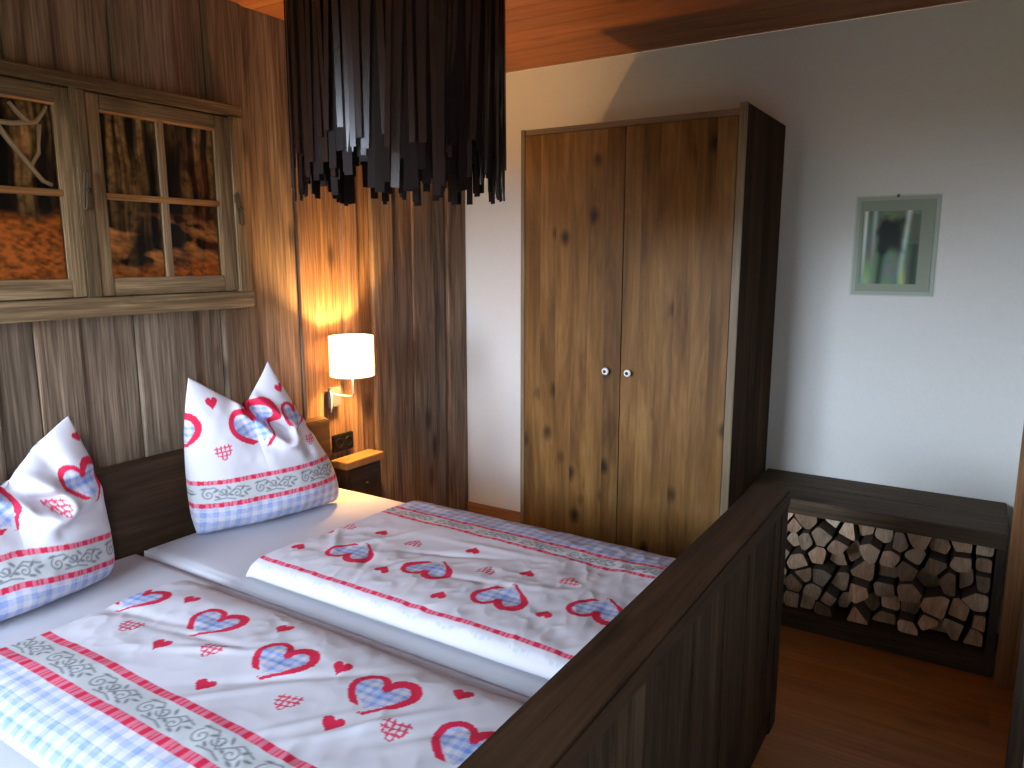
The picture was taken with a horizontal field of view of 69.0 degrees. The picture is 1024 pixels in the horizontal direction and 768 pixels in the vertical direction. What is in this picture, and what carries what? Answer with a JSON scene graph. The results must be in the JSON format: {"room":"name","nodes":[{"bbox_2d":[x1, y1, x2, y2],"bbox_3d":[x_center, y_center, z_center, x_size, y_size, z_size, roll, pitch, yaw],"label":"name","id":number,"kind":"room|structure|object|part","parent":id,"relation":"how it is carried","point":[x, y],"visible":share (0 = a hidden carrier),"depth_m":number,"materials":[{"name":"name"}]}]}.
{"room":"bedroom","nodes":[
{"label":"bedroom","id":0,"kind":"room"},
{"bbox_2d":[0,0,467,510],"bbox_3d":[-1.502,-0.152,2.680,0.124,2.600,4.392,6,11,32],"label":"wall","id":1,"kind":"structure","parent":0,"point":[394,273],"depth_m":3.16,"materials":[{"name":"brown wood"}]},
{"bbox_2d":[0,58,254,323],"bbox_3d":[-1.454,-0.621,2.488,0.072,0.796,1.349,6,11,32],"label":"window","id":2,"kind":"structure","parent":1,"relation":"in","point":[147,195],"depth_m":2.61,"materials":[{"name":"brown wood"}]},
{"bbox_2d":[0,101,52,186],"bbox_3d":[-1.566,-0.755,2.328,0.018,0.255,0.240,6,11,32],"label":"star decoration","id":3,"kind":"object","parent":2,"relation":"hanging from","point":[24,120],"visible":1,"depth_m":2.36,"materials":[{"name":"brown wood"}]},
{"bbox_2d":[0,97,66,279],"bbox_3d":[-1.641,-0.598,2.257,0.001,0.620,0.527,6,11,32],"label":"window pane","id":4,"kind":"object","parent":2,"relation":"attached to","point":[31,240],"depth_m":2.39,"materials":[{"name":"clear glass"}]},
{"bbox_3d":[-1.624,-0.589,2.241,0.028,0.677,0.611,6,11,32],"label":"sash","id":5,"kind":"part","parent":2,"relation":"part of","materials":[{"name":"brown wood"}]},
{"bbox_3d":[-1.449,-0.637,2.517,0.046,0.686,0.049,6,11,32],"label":"post","id":6,"kind":"part","parent":2,"relation":"part of","materials":[{"name":"brown wood"}]},
{"bbox_3d":[-1.456,-0.261,2.551,0.066,0.066,1.349,6,11,32],"label":"sill","id":7,"kind":"part","parent":2,"relation":"part of","materials":[{"name":"brown wood"}]},
{"bbox_2d":[99,113,219,277],"bbox_3d":[-1.306,-0.686,2.777,0.001,0.620,0.475,6,11,32],"label":"window pane","id":8,"kind":"object","parent":2,"relation":"attached to","point":[128,146],"depth_m":2.76,"materials":[{"name":"clear glass"}]},
{"bbox_3d":[-1.282,-0.680,2.771,0.028,0.677,0.565,6,11,32],"label":"sash","id":9,"kind":"part","parent":2,"relation":"part of","materials":[{"name":"brown wood"}]},
{"bbox_2d":[332,431,353,452],"bbox_3d":[-0.835,0.286,3.685,0.018,0.087,0.140,6,11,32],"label":"power socket","id":10,"kind":"object","parent":1,"relation":"attached to","point":[343,441],"visible":1,"depth_m":3.67,"materials":[{"name":"black plastic"}]},
{"bbox_2d":[327,334,374,412],"bbox_3d":[-0.766,-0.044,3.533,0.234,0.370,0.208,6,11,32],"label":"wall lamp","id":11,"kind":"object","parent":1,"relation":"attached to","point":[351,356],"visible":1,"depth_m":3.43,"materials":[{"name":"white fabric"}]},
{"bbox_3d":[-0.859,0.061,3.608,0.017,0.097,0.077,6,11,32],"label":"wall plate","id":12,"kind":"part","parent":11,"relation":"part of","materials":[{"name":"grey metal"}]},
{"bbox_3d":[-0.811,-0.017,3.546,0.124,0.159,0.015,3,10,16],"label":"arm","id":13,"kind":"part","parent":11,"relation":"part of","materials":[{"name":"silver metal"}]},
{"bbox_3d":[-0.755,-0.133,3.510,0.208,0.188,0.208,6,11,32],"label":"lamp shade","id":14,"kind":"part","parent":11,"relation":"part of","materials":[{"name":"white fabric"}]},
{"bbox_2d":[228,0,971,72],"bbox_3d":[-0.246,-1.349,1.666,3.060,0.100,4.592,6,11,32],"label":"ceiling","id":15,"kind":"structure","parent":0,"point":[539,33],"depth_m":3.17,"materials":[{"name":"brown wood"}]},
{"bbox_2d":[283,0,505,208],"bbox_3d":[-0.295,-0.908,1.928,0.576,0.856,0.576,6,11,32],"label":"pendant lamp","id":16,"kind":"object","parent":15,"relation":"hanging from","point":[413,92],"visible":1,"depth_m":1.74,"materials":[{"name":"black fabric"}]},
{"bbox_2d":[465,0,1023,633],"bbox_3d":[0.955,-0.339,3.776,3.080,2.600,0.120,6,11,32],"label":"wall","id":17,"kind":"structure","parent":0,"point":[923,393],"depth_m":3.29,"materials":[{"name":"white paint"}]},
{"bbox_2d":[467,501,519,522],"bbox_3d":[0.051,0.815,4.472,0.780,0.090,0.018,6,11,32],"label":"baseboard","id":18,"kind":"structure","parent":17,"relation":"attached to","point":[501,513],"depth_m":4.56,"materials":[{"name":"brown wood"}]},
{"bbox_2d":[849,193,942,296],"bbox_3d":[1.645,-0.594,3.203,0.328,0.431,0.018,6,11,32],"label":"picture","id":19,"kind":"object","parent":17,"relation":"attached to","point":[896,237],"visible":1,"depth_m":3.20,"materials":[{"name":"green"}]},
{"bbox_2d":[858,210,921,283],"bbox_3d":[1.627,-0.588,3.212,0.225,0.310,0.001,6,11,32],"label":"print","id":20,"kind":"object","parent":19,"relation":"attached to","point":[890,239],"depth_m":3.21},
{"bbox_2d":[751,625,1013,767],"bbox_3d":[-0.246,1.312,2.120,3.060,0.100,4.592,6,11,32],"label":"floor","id":21,"kind":"structure","parent":0,"point":[840,704],"depth_m":2.65,"materials":[{"name":"laminate"}]},
{"bbox_2d":[331,449,383,497],"bbox_3d":[-0.763,0.665,3.769,0.120,0.622,0.265,6,11,32],"label":"bedside table","id":22,"kind":"object","parent":21,"relation":"on","point":[360,472],"visible":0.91,"depth_m":3.69,"materials":[{"name":"brown wood"}]},
{"bbox_3d":[-0.730,0.497,3.719,0.006,0.170,0.205,6,11,32],"label":"drawer","id":23,"kind":"part","parent":22,"relation":"part of","materials":[{"name":"brown wood"}]},
{"bbox_2d":[94,416,790,767],"bbox_3d":[-0.540,0.809,2.231,2.148,0.855,2.065,6,11,32],"label":"double bed","id":24,"kind":"object","parent":21,"relation":"on","point":[685,675],"visible":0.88,"depth_m":1.80,"materials":[{"name":"brown wood"}]},
{"bbox_3d":[-1.416,0.717,2.771,0.081,0.855,1.970,6,11,32],"label":"headboard","id":25,"kind":"part","parent":24,"relation":"part of","materials":[{"name":"brown wood"}]},
{"bbox_2d":[0,554,529,767],"bbox_3d":[-0.823,0.879,1.828,1.927,0.248,0.978,6,11,32],"label":"mattress","id":26,"kind":"object","parent":24,"relation":"on","point":[131,575],"visible":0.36,"depth_m":2.25,"materials":[{"name":"grey fabric"}]},
{"bbox_2d":[0,416,114,621],"bbox_3d":[-1.488,0.413,2.170,0.200,0.551,0.649,6,11,30],"label":"pillow","id":27,"kind":"object","parent":26,"relation":"on","point":[56,542],"visible":1,"depth_m":2.26,"materials":[{"name":"fabric"}]},
{"bbox_2d":[0,580,523,767],"bbox_3d":[-0.617,0.729,1.710,1.407,0.080,0.702,6,11,32],"label":"duvet","id":28,"kind":"object","parent":26,"relation":"on","point":[185,673],"visible":0.92,"depth_m":1.68,"materials":[{"name":"fabric"}]},
{"bbox_2d":[144,488,548,697],"bbox_3d":[-0.301,0.742,2.638,1.927,0.247,0.953,6,11,32],"label":"mattress","id":29,"kind":"object","parent":24,"relation":"on","point":[225,557],"visible":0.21,"depth_m":2.57,"materials":[{"name":"grey fabric"}]},
{"bbox_2d":[184,361,338,533],"bbox_3d":[-0.975,0.233,2.972,0.624,0.636,0.202,-9,13,-42],"label":"pillow","id":30,"kind":"object","parent":29,"relation":"on","point":[258,461],"visible":1,"depth_m":2.88,"materials":[{"name":"fabric"}]},
{"bbox_2d":[246,501,675,679],"bbox_3d":[-0.084,0.602,2.461,1.324,0.078,0.875,6,11,32],"label":"duvet","id":31,"kind":"object","parent":29,"relation":"on","point":[523,597],"visible":0.88,"depth_m":2.31,"materials":[{"name":"fabric"}]},
{"bbox_3d":[0.315,0.516,1.631,0.124,0.055,2.065,6,11,32],"label":"cap rail","id":32,"kind":"part","parent":24,"relation":"part of","materials":[{"name":"brown wood"}]},
{"bbox_3d":[0.320,0.894,1.688,0.097,0.710,1.899,6,11,32],"label":"footboard","id":33,"kind":"part","parent":24,"relation":"part of","materials":[{"name":"brown wood"}]},
{"bbox_3d":[0.315,1.282,1.762,0.100,0.080,1.895,6,11,32],"label":"rail","id":34,"kind":"part","parent":24,"relation":"part of","materials":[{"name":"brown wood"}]},
{"bbox_3d":[0.844,0.792,2.526,0.117,0.790,0.085,6,11,32],"label":"post","id":35,"kind":"part","parent":24,"relation":"part of","materials":[{"name":"brown wood"}]},
{"bbox_2d":[520,101,785,557],"bbox_3d":[0.630,-0.088,3.539,1.020,2.185,0.653,6,11,32],"label":"wardrobe","id":36,"kind":"object","parent":21,"relation":"on","point":[650,246],"visible":0.73,"depth_m":3.23,"materials":[{"name":"brown wood"}]},
{"bbox_3d":[0.274,-0.084,3.427,0.492,2.063,0.021,6,11,32],"label":"door","id":37,"kind":"part","parent":36,"relation":"part of","materials":[{"name":"brown wood"}]},
{"bbox_3d":[0.416,-0.057,3.310,0.033,0.033,0.029,6,11,32],"label":"knob","id":38,"kind":"part","parent":36,"relation":"part of","materials":[{"name":"silver metal"}]},
{"bbox_3d":[0.506,-0.048,3.254,0.033,0.033,0.029,6,11,32],"label":"knob","id":39,"kind":"part","parent":36,"relation":"part of","materials":[{"name":"silver metal"}]},
{"bbox_3d":[0.634,-1.136,3.378,0.966,0.025,0.620,6,11,32],"label":"panel","id":40,"kind":"part","parent":36,"relation":"part of","materials":[{"name":"brown wood"}]},
{"bbox_3d":[0.681,-0.040,3.172,0.466,2.063,0.021,6,11,32],"label":"door","id":41,"kind":"part","parent":36,"relation":"part of","materials":[{"name":"brown wood"}]},
{"bbox_3d":[1.057,-0.046,3.294,0.030,2.183,0.616,6,11,32],"label":"panel","id":42,"kind":"part","parent":36,"relation":"part of","materials":[{"name":"brown wood"}]},
{"bbox_2d":[743,468,1008,677],"bbox_3d":[1.544,0.773,3.248,0.977,0.585,0.432,6,11,32],"label":"bench","id":43,"kind":"object","parent":21,"relation":"on","point":[979,522],"visible":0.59,"depth_m":3.06,"materials":[{"name":"brown wood"}]},
{"bbox_2d":[782,585,786,603],"bbox_3d":[1.265,0.924,3.452,0.061,0.052,0.325,6,11,32],"label":"log","id":44,"kind":"object","parent":43,"relation":"in","point":[784,586],"visible":0.08,"depth_m":3.33,"materials":[{"name":"brown wood"}]},
{"bbox_2d":[784,568,790,584],"bbox_3d":[1.288,0.860,3.470,0.064,0.055,0.252,6,11,32],"label":"log","id":45,"kind":"object","parent":44,"relation":"on","point":[789,569],"visible":0.05,"depth_m":3.36,"materials":[{"name":"brown wood"}]},
{"bbox_2d":[784,546,796,574],"bbox_3d":[1.266,0.795,3.419,0.064,0.062,0.341,6,11,32],"label":"log","id":46,"kind":"object","parent":45,"relation":"on","point":[787,558],"visible":0.11,"depth_m":3.30,"materials":[{"name":"brown wood"}]},
{"bbox_2d":[785,531,793,558],"bbox_3d":[1.271,0.716,3.415,0.072,0.073,0.321,6,11,32],"label":"log","id":47,"kind":"object","parent":46,"relation":"on","point":[789,546],"visible":0.23,"depth_m":3.30,"materials":[{"name":"brown wood"}]},
{"bbox_2d":[787,514,794,531],"bbox_3d":[1.288,0.634,3.443,0.048,0.061,0.233,6,11,32],"label":"log","id":48,"kind":"object","parent":47,"relation":"on","point":[793,515],"visible":0.08,"depth_m":3.39,"materials":[{"name":"brown wood"}]},
{"bbox_2d":[784,581,807,607],"bbox_3d":[1.316,0.921,3.413,0.063,0.070,0.334,6,11,32],"label":"log","id":49,"kind":"object","parent":43,"relation":"in","point":[791,598],"visible":0.36,"depth_m":3.28,"materials":[{"name":"brown wood"}]},
{"bbox_2d":[784,569,804,591],"bbox_3d":[1.319,0.845,3.396,0.075,0.077,0.337,6,11,32],"label":"log","id":50,"kind":"object","parent":49,"relation":"on","point":[793,582],"visible":0.4,"depth_m":3.26,"materials":[{"name":"brown wood"}]},
{"bbox_2d":[787,541,814,568],"bbox_3d":[1.329,0.747,3.373,0.085,0.077,0.338,6,11,32],"label":"log","id":51,"kind":"object","parent":50,"relation":"on","point":[799,558],"visible":0.43,"depth_m":3.24,"materials":[{"name":"beige wood"}]},
{"bbox_2d":[787,527,803,545],"bbox_3d":[1.322,0.671,3.411,0.062,0.062,0.260,6,11,32],"label":"log","id":52,"kind":"object","parent":51,"relation":"on","point":[792,538],"visible":0.26,"depth_m":3.31,"materials":[{"name":"beige wood"}]},
{"bbox_2d":[787,516,802,532],"bbox_3d":[1.315,0.596,3.377,0.060,0.068,0.302,6,11,32],"label":"log","id":53,"kind":"object","parent":52,"relation":"on","point":[794,526],"visible":0.42,"depth_m":3.25,"materials":[{"name":"brown wood"}]},
{"bbox_2d":[797,518,820,549],"bbox_3d":[1.351,0.656,3.348,0.062,0.079,0.331,6,11,32],"label":"log","id":54,"kind":"object","parent":51,"relation":"on","point":[805,539],"visible":0.45,"depth_m":3.21,"materials":[{"name":"brown wood"}]},
{"bbox_2d":[795,514,819,528],"bbox_3d":[1.348,0.567,3.335,0.092,0.063,0.330,6,11,32],"label":"log","id":55,"kind":"object","parent":54,"relation":"on","point":[807,522],"visible":0.3,"depth_m":3.19,"materials":[{"name":"brown wood"}]},
{"bbox_2d":[800,593,816,608],"bbox_3d":[1.376,0.927,3.385,0.060,0.066,0.318,6,11,32],"label":"log","id":56,"kind":"object","parent":43,"relation":"in","point":[807,602],"visible":0.34,"depth_m":3.25,"materials":[{"name":"brown wood"}]},
{"bbox_2d":[803,576,824,599],"bbox_3d":[1.387,0.873,3.361,0.076,0.070,0.332,6,11,32],"label":"log","id":57,"kind":"object","parent":56,"relation":"on","point":[813,590],"visible":0.38,"depth_m":3.22,"materials":[{"name":"brown wood"}]},
{"bbox_2d":[795,560,815,581],"bbox_3d":[1.354,0.806,3.380,0.068,0.069,0.317,6,11,32],"label":"log","id":58,"kind":"object","parent":57,"relation":"on","point":[805,573],"visible":0.4,"depth_m":3.25,"materials":[{"name":"brown wood"}]},
{"bbox_2d":[813,552,836,585],"bbox_3d":[1.415,0.805,3.326,0.076,0.074,0.340,6,11,32],"label":"log","id":59,"kind":"object","parent":57,"relation":"on","point":[822,573],"visible":0.53,"depth_m":3.20,"materials":[{"name":"brown wood"}]},
{"bbox_2d":[808,528,837,563],"bbox_3d":[1.395,0.713,3.334,0.072,0.077,0.322,6,11,32],"label":"log","id":60,"kind":"object","parent":59,"relation":"on","point":[817,554],"visible":0.43,"depth_m":3.20,"materials":[{"name":"brown wood"}]},
{"bbox_2d":[812,518,840,546],"bbox_3d":[1.405,0.626,3.302,0.083,0.081,0.340,6,11,32],"label":"log","id":61,"kind":"object","parent":60,"relation":"on","point":[824,531],"visible":0.58,"depth_m":3.17,"materials":[{"name":"brown wood"}]},
{"bbox_2d":[826,519,839,527],"bbox_3d":[1.451,0.569,3.308,0.073,0.058,0.265,6,11,32],"label":"log","id":62,"kind":"object","parent":61,"relation":"on","point":[835,524],"visible":0.12,"depth_m":3.20,"materials":[{"name":"brown wood"}]},
{"bbox_2d":[814,574,841,616],"bbox_3d":[1.427,0.942,3.341,0.073,0.056,0.342,6,11,32],"label":"log","id":63,"kind":"object","parent":43,"relation":"on","point":[821,608],"visible":0.55,"depth_m":3.21,"materials":[{"name":"brown wood"}]},
{"bbox_2d":[821,565,840,605],"bbox_3d":[1.443,0.895,3.324,0.063,0.061,0.339,6,11,32],"label":"log","id":64,"kind":"object","parent":63,"relation":"on","point":[831,593],"visible":0.66,"depth_m":3.20,"materials":[{"name":"brown wood"}]},
{"bbox_2d":[838,575,853,607],"bbox_3d":[1.516,0.922,3.344,0.060,0.074,0.235,6,11,32],"label":"log","id":65,"kind":"object","parent":43,"relation":"on","point":[843,601],"visible":0.39,"depth_m":3.25,"materials":[{"name":"brown wood"}]},
{"bbox_2d":[831,559,854,590],"bbox_3d":[1.487,0.829,3.325,0.069,0.084,0.272,6,11,32],"label":"log","id":66,"kind":"object","parent":65,"relation":"on","point":[843,575],"visible":0.61,"depth_m":3.22,"materials":[{"name":"brown wood"}]},
{"bbox_2d":[830,549,848,564],"bbox_3d":[1.482,0.735,3.333,0.069,0.072,0.237,6,11,32],"label":"log","id":67,"kind":"object","parent":66,"relation":"on","point":[843,559],"visible":0.31,"depth_m":3.24,"materials":[{"name":"brown wood"}]},
{"bbox_2d":[827,522,851,555],"bbox_3d":[1.460,0.666,3.273,0.082,0.065,0.340,6,11,32],"label":"log","id":68,"kind":"object","parent":67,"relation":"on","point":[839,543],"visible":0.61,"depth_m":3.14,"materials":[{"name":"brown wood"}]},
{"bbox_2d":[839,522,858,540],"bbox_3d":[1.495,0.594,3.268,0.064,0.089,0.291,6,11,32],"label":"log","id":69,"kind":"object","parent":68,"relation":"on","point":[849,530],"visible":0.32,"depth_m":3.15,"materials":[{"name":"brown wood"}]},
{"bbox_2d":[847,601,871,624],"bbox_3d":[1.541,0.946,3.268,0.078,0.066,0.342,6,11,32],"label":"log","id":70,"kind":"object","parent":43,"relation":"on","point":[860,612],"visible":0.4,"depth_m":3.14,"materials":[{"name":"brown wood"}]},
{"bbox_2d":[848,566,877,602],"bbox_3d":[1.538,0.856,3.256,0.075,0.085,0.338,6,11,32],"label":"log","id":71,"kind":"object","parent":70,"relation":"on","point":[860,588],"visible":0.61,"depth_m":3.12,"materials":[{"name":"brown wood"}]},
{"bbox_2d":[851,545,882,580],"bbox_3d":[1.553,0.761,3.256,0.089,0.084,0.296,6,11,32],"label":"log","id":72,"kind":"object","parent":71,"relation":"on","point":[862,569],"visible":0.61,"depth_m":3.14,"materials":[{"name":"brown wood"}]},
{"bbox_2d":[846,531,863,560],"bbox_3d":[1.535,0.699,3.291,0.070,0.098,0.238,6,11,32],"label":"log","id":73,"kind":"object","parent":72,"relation":"on","point":[853,551],"visible":0.42,"depth_m":3.20,"materials":[{"name":"brown wood"}]},
{"bbox_2d":[859,528,882,563],"bbox_3d":[1.562,0.675,3.211,0.079,0.083,0.336,6,11,32],"label":"log","id":74,"kind":"object","parent":72,"relation":"on","point":[870,546],"visible":0.52,"depth_m":3.08,"materials":[{"name":"beige wood"}]},
{"bbox_2d":[858,525,874,535],"bbox_3d":[1.567,0.589,3.255,0.075,0.088,0.234,6,11,32],"label":"log","id":75,"kind":"object","parent":74,"relation":"on","point":[864,530],"visible":0.24,"depth_m":3.16,"materials":[{"name":"beige wood"}]},
{"bbox_2d":[875,528,894,542],"bbox_3d":[1.619,0.601,3.211,0.068,0.091,0.254,6,11,32],"label":"log","id":76,"kind":"object","parent":74,"relation":"on","point":[884,535],"visible":0.34,"depth_m":3.11,"materials":[{"name":"beige wood"}]},
{"bbox_2d":[863,574,880,610],"bbox_3d":[1.598,0.908,3.283,0.071,0.084,0.245,6,11,32],"label":"log","id":77,"kind":"object","parent":70,"relation":"on","point":[873,601],"visible":0.29,"depth_m":3.18,"materials":[{"name":"brown wood"}]},
{"bbox_2d":[782,601,984,660],"bbox_3d":[1.583,0.998,3.261,0.825,0.020,0.402,6,11,32],"label":"shelf","id":78,"kind":"object","parent":43,"relation":"attached to","point":[930,641],"depth_m":3.07,"materials":[{"name":"brown wood"}]},
{"bbox_2d":[872,601,898,624],"bbox_3d":[1.639,0.961,3.248,0.088,0.049,0.274,6,11,32],"label":"log","id":79,"kind":"object","parent":43,"relation":"on","point":[882,614],"visible":0.43,"depth_m":3.14,"materials":[{"name":"brown wood"}]},
{"bbox_2d":[881,582,900,610],"bbox_3d":[1.662,0.903,3.243,0.074,0.065,0.240,6,11,32],"label":"log","id":80,"kind":"object","parent":79,"relation":"on","point":[893,603],"visible":0.26,"depth_m":3.14,"materials":[{"name":"brown wood"}]},
{"bbox_2d":[873,568,898,596],"bbox_3d":[1.627,0.839,3.225,0.081,0.063,0.290,6,11,32],"label":"log","id":81,"kind":"object","parent":80,"relation":"on","point":[884,586],"visible":0.55,"depth_m":3.11,"materials":[{"name":"brown wood"}]},
{"bbox_2d":[879,564,897,577],"bbox_3d":[1.647,0.762,3.226,0.072,0.062,0.246,6,11,32],"label":"log","id":82,"kind":"object","parent":81,"relation":"on","point":[884,570],"visible":0.16,"depth_m":3.13,"materials":[{"name":"brown wood"}]},
{"bbox_2d":[880,531,901,567],"bbox_3d":[1.629,0.691,3.176,0.072,0.070,0.327,6,11,32],"label":"log","id":83,"kind":"object","parent":82,"relation":"on","point":[890,557],"visible":0.46,"depth_m":3.04,"materials":[{"name":"brown wood"}]},
{"bbox_2d":[893,531,909,552],"bbox_3d":[1.656,0.616,3.141,0.054,0.083,0.336,6,11,32],"label":"log","id":84,"kind":"object","parent":83,"relation":"on","point":[901,541],"visible":0.47,"depth_m":3.00,"materials":[{"name":"brown wood"}]},
{"bbox_3d":[1.693,0.779,3.401,0.825,0.521,0.010,6,11,32],"label":"panel","id":85,"kind":"part","parent":43,"relation":"part of","materials":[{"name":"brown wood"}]},
{"bbox_2d":[897,608,920,635],"bbox_3d":[1.701,0.968,3.174,0.076,0.054,0.332,6,11,32],"label":"log","id":86,"kind":"object","parent":43,"relation":"on","point":[907,622],"visible":0.39,"depth_m":3.05,"materials":[{"name":"brown wood"}]},
{"bbox_2d":[901,588,923,613],"bbox_3d":[1.720,0.896,3.189,0.078,0.070,0.266,6,11,32],"label":"log","id":87,"kind":"object","parent":86,"relation":"on","point":[913,608],"visible":0.18,"depth_m":3.08,"materials":[{"name":"brown wood"}]},
{"bbox_2d":[897,574,923,602],"bbox_3d":[1.697,0.824,3.154,0.090,0.082,0.329,6,11,32],"label":"log","id":88,"kind":"object","parent":87,"relation":"on","point":[908,591],"visible":0.45,"depth_m":3.02,"materials":[{"name":"brown wood"}]},
{"bbox_2d":[895,550,919,580],"bbox_3d":[1.687,0.743,3.158,0.083,0.084,0.310,6,11,32],"label":"log","id":89,"kind":"object","parent":88,"relation":"on","point":[906,570],"visible":0.48,"depth_m":3.03,"materials":[{"name":"brown wood"}]},
{"bbox_2d":[905,542,927,564],"bbox_3d":[1.711,0.676,3.139,0.075,0.066,0.298,6,11,32],"label":"log","id":90,"kind":"object","parent":89,"relation":"on","point":[916,556],"visible":0.43,"depth_m":3.02,"materials":[{"name":"brown wood"}]},
{"bbox_2d":[907,533,931,549],"bbox_3d":[1.711,0.604,3.107,0.092,0.068,0.330,6,11,32],"label":"log","id":91,"kind":"object","parent":90,"relation":"on","point":[918,542],"visible":0.24,"depth_m":2.97,"materials":[{"name":"brown wood"}]},
{"bbox_2d":[930,619,946,632],"bbox_3d":[1.810,0.970,3.164,0.096,0.060,0.233,6,11,32],"label":"log","id":92,"kind":"object","parent":43,"relation":"in","point":[939,627],"visible":0.04,"depth_m":3.06,"materials":[{"name":"brown wood"}]},
{"bbox_2d":[918,608,938,629],"bbox_3d":[1.758,0.936,3.128,0.070,0.067,0.339,6,11,32],"label":"log","id":93,"kind":"object","parent":92,"relation":"on","point":[926,621],"visible":0.37,"depth_m":2.99,"materials":[{"name":"brown wood"}]},
{"bbox_2d":[920,585,949,618],"bbox_3d":[1.772,0.861,3.106,0.098,0.094,0.340,6,11,32],"label":"log","id":94,"kind":"object","parent":93,"relation":"on","point":[934,602],"visible":0.52,"depth_m":2.97,"materials":[{"name":"brown wood"}]},
{"bbox_2d":[916,548,940,586],"bbox_3d":[1.768,0.774,3.148,0.088,0.078,0.249,6,11,32],"label":"log","id":95,"kind":"object","parent":94,"relation":"on","point":[928,580],"visible":0.34,"depth_m":3.05,"materials":[{"name":"brown wood"}]},
{"bbox_2d":[924,546,948,575],"bbox_3d":[1.768,0.707,3.092,0.077,0.071,0.324,6,11,32],"label":"log","id":96,"kind":"object","parent":95,"relation":"on","point":[936,562],"visible":0.56,"depth_m":2.97,"materials":[{"name":"brown wood"}]},
{"bbox_2d":[929,538,950,553],"bbox_3d":[1.790,0.622,3.101,0.075,0.083,0.260,6,11,32],"label":"log","id":97,"kind":"object","parent":96,"relation":"on","point":[939,545],"visible":0.32,"depth_m":2.99,"materials":[{"name":"brown wood"}]},
{"bbox_2d":[939,546,957,596],"bbox_3d":[1.803,0.763,3.070,0.058,0.096,0.338,6,11,32],"label":"log","id":98,"kind":"object","parent":94,"relation":"on","point":[948,577],"visible":0.58,"depth_m":2.93,"materials":[{"name":"brown wood"}]},
{"bbox_2d":[942,596,963,640],"bbox_3d":[1.839,0.960,3.101,0.072,0.084,0.304,6,11,32],"label":"log","id":99,"kind":"object","parent":43,"relation":"on","point":[953,626],"visible":0.45,"depth_m":2.98,"materials":[{"name":"brown wood"}]},
{"bbox_2d":[948,572,969,620],"bbox_3d":[1.853,0.871,3.077,0.070,0.090,0.303,6,11,32],"label":"log","id":100,"kind":"object","parent":99,"relation":"on","point":[958,609],"visible":0.47,"depth_m":2.96,"materials":[{"name":"brown wood"}]},
{"bbox_2d":[959,548,974,587],"bbox_3d":[1.874,0.755,3.067,0.048,0.088,0.265,6,11,32],"label":"log","id":101,"kind":"object","parent":100,"relation":"on","point":[965,578],"visible":0.64,"depth_m":2.96,"materials":[{"name":"brown wood"}]},
{"bbox_2d":[950,545,972,571],"bbox_3d":[1.834,0.679,3.035,0.072,0.062,0.340,6,11,32],"label":"log","id":102,"kind":"object","parent":101,"relation":"on","point":[960,561],"visible":0.57,"depth_m":2.90,"materials":[{"name":"brown wood"}]},
{"bbox_2d":[951,541,971,552],"bbox_3d":[1.836,0.610,3.034,0.071,0.047,0.319,6,11,32],"label":"log","id":103,"kind":"object","parent":102,"relation":"on","point":[959,547],"visible":0.22,"depth_m":2.90,"materials":[{"name":"brown wood"}]},
{"bbox_2d":[963,608,982,646],"bbox_3d":[1.899,0.975,3.063,0.063,0.068,0.307,6,11,32],"label":"log","id":104,"kind":"object","parent":43,"relation":"on","point":[972,636],"visible":0.5,"depth_m":2.94,"materials":[{"name":"brown wood"}]},
{"bbox_2d":[972,610,985,631],"bbox_3d":[1.901,0.903,3.029,0.041,0.065,0.341,6,11,32],"label":"log","id":105,"kind":"object","parent":104,"relation":"on","point":[979,618],"visible":0.46,"depth_m":2.89,"materials":[{"name":"brown wood"}]},
{"bbox_2d":[962,565,988,611],"bbox_3d":[1.885,0.823,3.030,0.088,0.072,0.333,6,11,32],"label":"log","id":106,"kind":"object","parent":105,"relation":"on","point":[972,597],"visible":0.45,"depth_m":2.90,"materials":[{"name":"brown wood"}]},
{"bbox_2d":[976,569,990,592],"bbox_3d":[1.900,0.749,3.006,0.049,0.063,0.336,6,11,32],"label":"log","id":107,"kind":"object","parent":106,"relation":"on","point":[983,579],"visible":0.48,"depth_m":2.87,"materials":[{"name":"brown wood"}]},
{"bbox_2d":[976,554,991,572],"bbox_3d":[1.903,0.677,3.004,0.053,0.054,0.316,6,11,32],"label":"log","id":108,"kind":"object","parent":107,"relation":"on","point":[983,563],"visible":0.48,"depth_m":2.87,"materials":[{"name":"brown wood"}]},
{"bbox_2d":[976,545,993,556],"bbox_3d":[1.904,0.615,2.996,0.059,0.051,0.311,6,11,32],"label":"log","id":109,"kind":"object","parent":108,"relation":"on","point":[980,550],"visible":0.22,"depth_m":2.87,"materials":[{"name":"beige wood"}]},
{"bbox_3d":[1.944,0.846,3.006,0.028,0.521,0.417,6,11,32],"label":"panel","id":110,"kind":"part","parent":43,"relation":"part of","materials":[{"name":"brown wood"}]},
{"bbox_3d":[0.976,0.122,1.069,0.100,2.600,4.492,6,11,32],"label":"wall","id":111,"kind":"structure","parent":0,"visible":0},
{"bbox_2d":[993,425,1023,689],"bbox_3d":[1.861,-0.139,2.601,0.068,2.600,0.033,6,11,32],"label":"trim","id":112,"kind":"structure","parent":111,"relation":"attached to","point":[1012,612],"depth_m":2.75,"materials":[{"name":"brown wood"}]},
{"bbox_2d":[1004,614,1023,767],"bbox_3d":[0.943,0.325,1.245,0.102,2.140,0.890,6,11,32],"label":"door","id":113,"kind":"structure","parent":111,"relation":"in","point":[1014,753],"depth_m":1.68,"materials":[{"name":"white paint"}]}
]}

